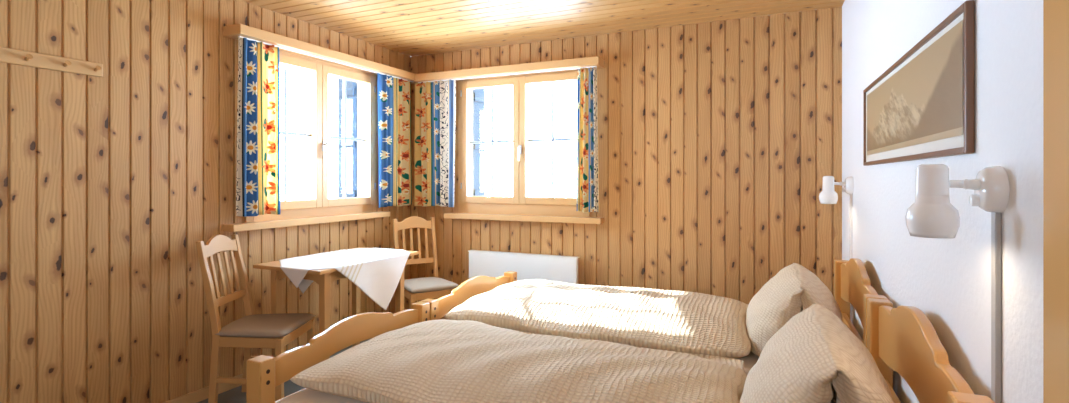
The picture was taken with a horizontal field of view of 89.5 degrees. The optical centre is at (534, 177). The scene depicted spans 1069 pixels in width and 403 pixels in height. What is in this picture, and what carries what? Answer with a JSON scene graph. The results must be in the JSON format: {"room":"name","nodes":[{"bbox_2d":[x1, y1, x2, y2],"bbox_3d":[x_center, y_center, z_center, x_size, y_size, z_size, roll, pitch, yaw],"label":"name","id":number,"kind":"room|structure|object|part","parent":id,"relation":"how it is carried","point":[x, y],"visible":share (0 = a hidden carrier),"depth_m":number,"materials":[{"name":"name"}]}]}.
{"room":"bedroom","nodes":[
{"label":"bedroom","id":0,"kind":"room"},
{"bbox_2d":[0,0,410,402],"bbox_3d":[-2.172,0.089,2.574,0.150,2.322,5.166,0,0,25],"label":"wall","id":1,"kind":"structure","parent":0,"point":[110,184],"depth_m":2.71,"materials":[{"name":"brown wood"}]},
{"bbox_2d":[0,47,102,76],"bbox_3d":[-2.255,-0.515,2.154,0.049,0.064,0.934,0,0,25],"label":"coat rack","id":2,"kind":"object","parent":1,"relation":"attached to","point":[7,55],"visible":1,"depth_m":2.39,"materials":[{"name":"brown wood"}]},
{"bbox_2d":[163,374,242,402],"bbox_3d":[-2.096,1.218,2.539,0.016,0.065,4.866,0,0,25],"label":"baseboard","id":3,"kind":"structure","parent":1,"relation":"attached to","point":[196,396],"depth_m":3.02,"materials":[{"name":"brown wood"}]},
{"bbox_2d":[222,50,389,231],"bbox_3d":[-1.651,-0.269,3.823,0.445,1.162,1.370,0,0,25],"label":"window","id":4,"kind":"structure","parent":1,"relation":"in","point":[356,200],"depth_m":3.92,"materials":[{"name":"brown wood"}]},
{"bbox_3d":[-1.634,-0.297,3.562,0.064,1.009,0.537,0,0,25],"label":"sash","id":5,"kind":"part","parent":4,"relation":"part of","materials":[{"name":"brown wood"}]},
{"bbox_3d":[-1.494,0.291,3.751,0.100,0.042,1.370,0,0,25],"label":"sill","id":6,"kind":"part","parent":4,"relation":"part of","materials":[{"name":"brown wood"}]},
{"bbox_3d":[-1.470,-0.198,3.797,0.037,0.125,0.024,0,0,25],"label":"handle","id":7,"kind":"part","parent":4,"relation":"part of","materials":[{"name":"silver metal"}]},
{"bbox_2d":[338,78,357,197],"bbox_3d":[-1.520,-0.300,4.401,0.200,1.100,0.039,0,0,25],"label":"shutter","id":8,"kind":"object","parent":4,"relation":"attached to","point":[352,87],"depth_m":4.38,"materials":[{"name":"blue paint"}]},
{"bbox_3d":[-1.409,-0.297,4.052,0.064,1.009,0.537,0,0,25],"label":"sash","id":9,"kind":"part","parent":4,"relation":"part of","materials":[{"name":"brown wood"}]},
{"bbox_2d":[223,24,417,83],"bbox_3d":[-1.387,-0.853,3.922,0.149,0.066,1.760,0,0,25],"label":"pelmet","id":10,"kind":"object","parent":1,"relation":"attached to","point":[286,44],"visible":0.84,"depth_m":3.60,"materials":[{"name":"brown wood"}]},
{"bbox_2d":[236,37,279,216],"bbox_3d":[-1.667,-0.297,3.262,0.054,1.053,0.285,0,0,25],"label":"curtain","id":11,"kind":"object","parent":10,"relation":"hanging from","point":[258,104],"visible":1,"depth_m":3.26,"materials":[{"name":"multicoloured fabric"}]},
{"bbox_2d":[377,73,411,207],"bbox_3d":[-1.143,-0.295,4.402,0.041,1.058,0.428,0,0,25],"label":"curtain","id":12,"kind":"object","parent":10,"relation":"hanging from","point":[393,94],"visible":1,"depth_m":4.40,"materials":[{"name":"multicoloured fabric"}]},
{"bbox_2d":[197,338,371,402],"bbox_3d":[-0.539,1.310,1.824,3.744,0.120,5.166,0,0,25],"label":"floor","id":13,"kind":"structure","parent":0,"point":[235,395],"depth_m":3.13,"materials":[{"name":"grey carpet"}]},
{"bbox_2d":[196,234,315,402],"bbox_3d":[-1.533,0.782,2.993,0.477,0.936,0.427,0,0,0],"label":"dining chair","id":14,"kind":"object","parent":13,"relation":"on","point":[251,331],"visible":0.93,"depth_m":2.88,"materials":[{"name":"brown wood"}]},
{"bbox_3d":[-1.710,0.791,2.829,0.125,0.918,0.028,0,0,0],"label":"leg","id":15,"kind":"part","parent":14,"relation":"part of","materials":[{"name":"brown wood"}]},
{"bbox_3d":[-1.750,0.369,2.994,0.038,0.111,0.300,0,0,0],"label":"crest rail","id":16,"kind":"part","parent":14,"relation":"part of","materials":[{"name":"brown wood"}]},
{"bbox_3d":[-1.694,0.665,2.993,0.024,0.040,0.300,0,0,0],"label":"rail","id":17,"kind":"part","parent":14,"relation":"part of","materials":[{"name":"brown wood"}]},
{"bbox_3d":[-1.709,0.791,3.157,0.125,0.918,0.028,0,0,0],"label":"leg","id":18,"kind":"part","parent":14,"relation":"part of","materials":[{"name":"brown wood"}]},
{"bbox_3d":[-1.490,0.813,2.993,0.390,0.050,0.425,0,0,0],"label":"seat","id":19,"kind":"part","parent":14,"relation":"part of","materials":[{"name":"beige fabric"}]},
{"bbox_3d":[-1.323,1.042,2.796,0.034,0.415,0.034,0,0,0],"label":"leg","id":20,"kind":"part","parent":14,"relation":"part of","materials":[{"name":"brown wood"}]},
{"bbox_3d":[-1.321,1.042,3.189,0.034,0.415,0.034,0,0,0],"label":"leg","id":21,"kind":"part","parent":14,"relation":"part of","materials":[{"name":"brown wood"}]},
{"bbox_2d":[253,247,418,360],"bbox_3d":[-1.220,0.877,3.429,0.530,0.745,0.875,0,0,25],"label":"dining table","id":22,"kind":"object","parent":13,"relation":"on","point":[324,278],"visible":0.41,"depth_m":3.16,"materials":[{"name":"brown wood"}]},
{"bbox_3d":[-1.534,0.889,3.206,0.046,0.722,0.046,0,0,25],"label":"leg","id":23,"kind":"part","parent":22,"relation":"part of","materials":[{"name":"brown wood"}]},
{"bbox_3d":[-1.185,0.889,3.045,0.046,0.722,0.046,0,0,25],"label":"leg","id":24,"kind":"part","parent":22,"relation":"part of","materials":[{"name":"brown wood"}]},
{"bbox_2d":[279,248,409,309],"bbox_3d":[-1.218,0.665,3.428,0.579,0.328,0.902,0,0,25],"label":"tablecloth","id":25,"kind":"object","parent":22,"relation":"on","point":[377,272],"visible":0.98,"depth_m":3.34,"materials":[{"name":"white fabric"}]},
{"bbox_3d":[-1.259,0.889,3.805,0.046,0.722,0.046,0,0,25],"label":"leg","id":26,"kind":"part","parent":22,"relation":"part of","materials":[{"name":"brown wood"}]},
{"bbox_3d":[-0.910,0.889,3.644,0.046,0.722,0.046,0,0,25],"label":"leg","id":27,"kind":"part","parent":22,"relation":"part of","materials":[{"name":"brown wood"}]},
{"bbox_2d":[393,216,458,312],"bbox_3d":[-0.848,0.778,4.154,0.386,0.943,0.489,0,0,-33],"label":"dining chair","id":28,"kind":"object","parent":13,"relation":"on","point":[435,287],"visible":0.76,"depth_m":4.25,"materials":[{"name":"brown wood"}]},
{"bbox_3d":[-1.083,0.787,4.228,0.028,0.925,0.110,0,0,-33],"label":"leg","id":29,"kind":"part","parent":28,"relation":"part of","materials":[{"name":"brown wood"}]},
{"bbox_3d":[-0.878,1.042,3.877,0.034,0.415,0.034,0,0,-33],"label":"leg","id":30,"kind":"part","parent":28,"relation":"part of","materials":[{"name":"brown wood"}]},
{"bbox_3d":[-0.969,0.362,4.342,0.287,0.111,0.034,0,0,-33],"label":"crest rail","id":31,"kind":"part","parent":28,"relation":"part of","materials":[{"name":"brown wood"}]},
{"bbox_3d":[-0.943,0.665,4.303,0.287,0.040,0.023,0,0,-33],"label":"rail","id":32,"kind":"part","parent":28,"relation":"part of","materials":[{"name":"brown wood"}]},
{"bbox_3d":[-0.829,0.813,4.124,0.386,0.050,0.417,0,0,-33],"label":"seat","id":33,"kind":"part","parent":28,"relation":"part of","materials":[{"name":"beige fabric"}]},
{"bbox_3d":[-0.818,0.787,4.399,0.028,0.925,0.110,0,0,-33],"label":"leg","id":34,"kind":"part","parent":28,"relation":"part of","materials":[{"name":"brown wood"}]},
{"bbox_2d":[246,298,994,402],"bbox_3d":[0.148,0.813,1.978,2.169,0.874,1.030,0,0,25],"label":"bed","id":35,"kind":"object","parent":13,"relation":"on","point":[902,339],"visible":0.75,"depth_m":1.94,"materials":[{"name":"brown wood"}]},
{"bbox_3d":[-1.004,0.956,1.978,0.074,0.588,0.068,0,0,25],"label":"bed post","id":36,"kind":"part","parent":35,"relation":"part of","materials":[{"name":"brown wood"}]},
{"bbox_2d":[278,388,367,402],"bbox_3d":[0.148,0.885,1.979,1.996,0.160,0.958,0,0,25],"label":"mattress","id":37,"kind":"object","parent":35,"relation":"on","point":[306,395],"visible":0.11,"depth_m":1.97,"materials":[{"name":"beige fabric"}]},
{"bbox_2d":[290,319,746,402],"bbox_3d":[-0.017,0.709,2.090,1.572,0.185,0.949,0,0,25],"label":"duvet","id":38,"kind":"object","parent":37,"relation":"on","point":[440,360],"visible":0.97,"depth_m":1.87,"materials":[{"name":"beige fabric"}]},
{"bbox_2d":[739,304,893,402],"bbox_3d":[0.799,0.602,1.548,0.410,0.386,0.628,0,0,25],"label":"pillow","id":39,"kind":"object","parent":37,"relation":"on","point":[814,357],"visible":1,"depth_m":1.39,"materials":[{"name":"beige fabric"}]},
{"bbox_3d":[-0.805,0.702,2.416,0.026,0.171,0.898,0,0,25],"label":"footboard","id":40,"kind":"part","parent":35,"relation":"part of","materials":[{"name":"brown wood"}]},
{"bbox_3d":[-0.603,0.956,2.853,0.074,0.588,0.068,0,0,25],"label":"bed post","id":41,"kind":"part","parent":35,"relation":"part of","materials":[{"name":"brown wood"}]},
{"bbox_3d":[1.275,0.851,1.990,0.074,0.798,0.068,0,0,25],"label":"bed post","id":42,"kind":"part","parent":35,"relation":"part of","materials":[{"name":"brown wood"}]},
{"bbox_3d":[1.091,0.790,1.546,0.025,0.120,0.899,0,0,23],"label":"head rail","id":43,"kind":"part","parent":35,"relation":"part of","materials":[{"name":"brown wood"}]},
{"bbox_3d":[1.092,0.513,1.545,0.030,0.274,0.899,0,0,23],"label":"headboard","id":44,"kind":"part","parent":35,"relation":"part of","materials":[{"name":"brown wood"}]},
{"bbox_3d":[0.899,0.851,1.105,0.075,0.798,0.068,0,0,25],"label":"bed post","id":45,"kind":"part","parent":35,"relation":"part of","materials":[{"name":"brown wood"}]},
{"bbox_2d":[421,258,887,346],"bbox_3d":[0.569,0.813,2.930,2.138,0.874,1.030,0,0,25],"label":"bed","id":46,"kind":"object","parent":13,"relation":"on","point":[852,284],"visible":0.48,"depth_m":2.90,"materials":[{"name":"brown wood"}]},
{"bbox_3d":[-0.570,0.956,2.924,0.074,0.588,0.068,0,0,25],"label":"bed post","id":47,"kind":"part","parent":46,"relation":"part of","materials":[{"name":"brown wood"}]},
{"bbox_3d":[-0.371,0.702,3.361,0.026,0.171,0.898,0,0,25],"label":"footboard","id":48,"kind":"part","parent":46,"relation":"part of","materials":[{"name":"brown wood"}]},
{"bbox_3d":[-0.169,0.956,3.798,0.073,0.588,0.068,0,0,25],"label":"bed post","id":49,"kind":"part","parent":46,"relation":"part of","materials":[{"name":"brown wood"}]},
{"bbox_2d":[734,351,759,374],"bbox_3d":[0.568,0.885,2.930,1.966,0.160,0.958,0,0,25],"label":"mattress","id":50,"kind":"object","parent":46,"relation":"on","point":[751,359],"visible":0.02,"depth_m":2.38,"materials":[{"name":"beige fabric"}]},
{"bbox_2d":[444,279,750,357],"bbox_3d":[0.393,0.708,3.011,1.552,0.188,0.996,0,0,25],"label":"duvet","id":51,"kind":"object","parent":50,"relation":"on","point":[668,320],"visible":0.86,"depth_m":2.68,"materials":[{"name":"beige fabric"}]},
{"bbox_2d":[745,263,841,355],"bbox_3d":[1.191,0.606,2.490,0.416,0.389,0.590,0,0,25],"label":"pillow","id":52,"kind":"object","parent":50,"relation":"on","point":[794,288],"visible":0.66,"depth_m":2.31,"materials":[{"name":"beige fabric"}]},
{"bbox_3d":[1.682,0.851,2.948,0.072,0.798,0.068,0,0,25],"label":"bed post","id":53,"kind":"part","parent":46,"relation":"part of","materials":[{"name":"brown wood"}]},
{"bbox_3d":[1.498,0.790,2.503,0.025,0.120,0.899,0,0,23],"label":"head rail","id":54,"kind":"part","parent":46,"relation":"part of","materials":[{"name":"brown wood"}]},
{"bbox_3d":[1.498,0.513,2.503,0.030,0.274,0.899,0,0,23],"label":"headboard","id":55,"kind":"part","parent":46,"relation":"part of","materials":[{"name":"brown wood"}]},
{"bbox_3d":[1.306,0.851,2.062,0.074,0.798,0.068,0,0,25],"label":"bed post","id":56,"kind":"part","parent":46,"relation":"part of","materials":[{"name":"brown wood"}]},
{"bbox_2d":[240,0,844,56],"bbox_3d":[-0.539,-1.132,1.824,3.744,0.120,5.166,0,0,25],"label":"ceiling","id":57,"kind":"structure","parent":0,"point":[410,28],"depth_m":3.56,"materials":[{"name":"brown wood"}]},
{"bbox_2d":[411,7,841,304],"bbox_3d":[0.443,0.089,4.133,3.326,2.322,0.150,0,0,25],"label":"wall","id":58,"kind":"structure","parent":0,"point":[718,141],"depth_m":3.74,"materials":[{"name":"brown wood"}]},
{"bbox_2d":[415,56,604,82],"bbox_3d":[-0.246,-0.844,4.284,1.622,0.068,0.149,0,0,25],"label":"pelmet","id":59,"kind":"object","parent":58,"relation":"attached to","point":[596,61],"visible":0.96,"depth_m":4.18,"materials":[{"name":"brown wood"}]},
{"bbox_2d":[414,80,455,206],"bbox_3d":[-0.834,-0.286,4.530,0.418,1.056,0.043,0,0,25],"label":"curtain","id":60,"kind":"object","parent":59,"relation":"hanging from","point":[435,102],"visible":1,"depth_m":4.53,"materials":[{"name":"multicoloured fabric"}]},
{"bbox_2d":[576,67,598,212],"bbox_3d":[0.387,-0.278,3.970,0.176,1.064,0.051,0,0,25],"label":"curtain","id":61,"kind":"object","parent":59,"relation":"hanging from","point":[587,100],"visible":1,"depth_m":3.96,"materials":[{"name":"multicoloured fabric"}]},
{"bbox_2d":[468,250,579,283],"bbox_3d":[-0.096,0.922,4.249,0.948,0.656,0.088,0,0,25],"label":"radiator","id":62,"kind":"object","parent":58,"relation":"attached to","point":[527,266],"visible":0.59,"depth_m":4.20,"materials":[{"name":"white metal"}]},
{"bbox_2d":[444,70,604,223],"bbox_3d":[-0.046,-0.257,4.410,1.365,1.187,0.445,0,0,25],"label":"window","id":63,"kind":"structure","parent":58,"relation":"in","point":[473,203],"depth_m":4.31,"materials":[{"name":"brown wood"}]},
{"bbox_2d":[473,88,484,195],"bbox_3d":[-0.498,-0.300,4.752,0.039,1.100,0.200,0,0,25],"label":"shutter","id":64,"kind":"object","parent":63,"relation":"attached to","point":[478,94],"depth_m":4.74,"materials":[{"name":"blue paint"}]},
{"bbox_3d":[-0.355,-0.297,4.415,0.537,1.009,0.064,0,0,25],"label":"sash","id":65,"kind":"part","parent":63,"relation":"part of","materials":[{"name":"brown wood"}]},
{"bbox_3d":[-0.120,-0.198,4.251,0.024,0.125,0.037,0,0,25],"label":"handle","id":66,"kind":"part","parent":63,"relation":"part of","materials":[{"name":"silver metal"}]},
{"bbox_3d":[-0.118,0.316,4.253,1.365,0.043,0.100,0,0,25],"label":"sill","id":67,"kind":"part","parent":63,"relation":"part of","materials":[{"name":"brown wood"}]},
{"bbox_3d":[0.135,-0.297,4.190,0.537,1.009,0.064,0,0,25],"label":"sash","id":68,"kind":"part","parent":63,"relation":"part of","materials":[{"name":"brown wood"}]},
{"bbox_2d":[842,0,1042,402],"bbox_3d":[1.028,0.089,1.105,0.120,2.322,5.172,0,0,23],"label":"wall","id":69,"kind":"structure","parent":0,"point":[948,280],"depth_m":1.28,"materials":[{"name":"white paint"}]},
{"bbox_2d":[819,176,853,323],"bbox_3d":[1.681,0.609,3.011,0.164,1.242,0.098,0,0,23],"label":"wall lamp","id":70,"kind":"object","parent":69,"relation":"attached to","point":[828,195],"visible":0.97,"depth_m":2.98,"materials":[{"name":"white plastic"}]},
{"bbox_3d":[1.649,0.067,3.024,0.096,0.157,0.096,0,0,23],"label":"lamp shade","id":71,"kind":"part","parent":70,"relation":"part of","materials":[{"name":"white plastic"}]},
{"bbox_3d":[1.700,0.032,3.003,0.060,0.024,0.023,0,0,23],"label":"arm","id":72,"kind":"part","parent":70,"relation":"part of","materials":[{"name":"white plastic"}]},
{"bbox_3d":[1.740,0.042,2.986,0.034,0.098,0.098,0,0,23],"label":"wall plate","id":73,"kind":"part","parent":70,"relation":"part of","materials":[{"name":"white plastic"}]},
{"bbox_2d":[863,0,974,165],"bbox_3d":[1.288,-0.236,1.898,0.018,0.357,1.396,0,0,23],"label":"framed picture","id":74,"kind":"object","parent":69,"relation":"attached to","point":[922,106],"visible":1,"depth_m":1.57,"materials":[{"name":"beige paper"}]},
{"bbox_2d":[867,20,962,154],"bbox_3d":[1.287,-0.243,1.899,0.001,0.278,1.304,0,0,23],"label":"print","id":75,"kind":"object","parent":74,"relation":"attached to","point":[922,102],"depth_m":1.63},
{"bbox_2d":[905,164,1009,402],"bbox_3d":[0.894,0.600,1.156,0.164,1.260,0.098,0,0,23],"label":"wall lamp","id":76,"kind":"object","parent":69,"relation":"attached to","point":[932,214],"visible":1,"depth_m":1.13,"materials":[{"name":"white plastic"}]},
{"bbox_3d":[0.863,0.049,1.169,0.096,0.157,0.096,0,0,23],"label":"lamp shade","id":77,"kind":"part","parent":76,"relation":"part of","materials":[{"name":"white plastic"}]},
{"bbox_3d":[0.913,0.014,1.148,0.060,0.024,0.023,0,0,23],"label":"arm","id":78,"kind":"part","parent":76,"relation":"part of","materials":[{"name":"white plastic"}]},
{"bbox_2d":[969,194,979,205],"bbox_3d":[0.939,0.047,1.147,0.016,0.026,0.026,0,0,23],"label":"switch","id":79,"kind":"object","parent":76,"relation":"attached to","point":[974,199],"depth_m":1.14,"materials":[{"name":"white plastic"}]},
{"bbox_3d":[0.954,0.024,1.131,0.034,0.098,0.098,0,0,23],"label":"wall plate","id":80,"kind":"part","parent":76,"relation":"part of","materials":[{"name":"white plastic"}]},
{"bbox_2d":[1043,0,1068,402],"bbox_3d":[0.679,0.090,0.478,0.105,2.320,0.735,0,0,25],"label":"trim","id":81,"kind":"structure","parent":69,"relation":"attached to","point":[1055,12],"depth_m":0.79,"materials":[{"name":"brown wood"}]}
]}

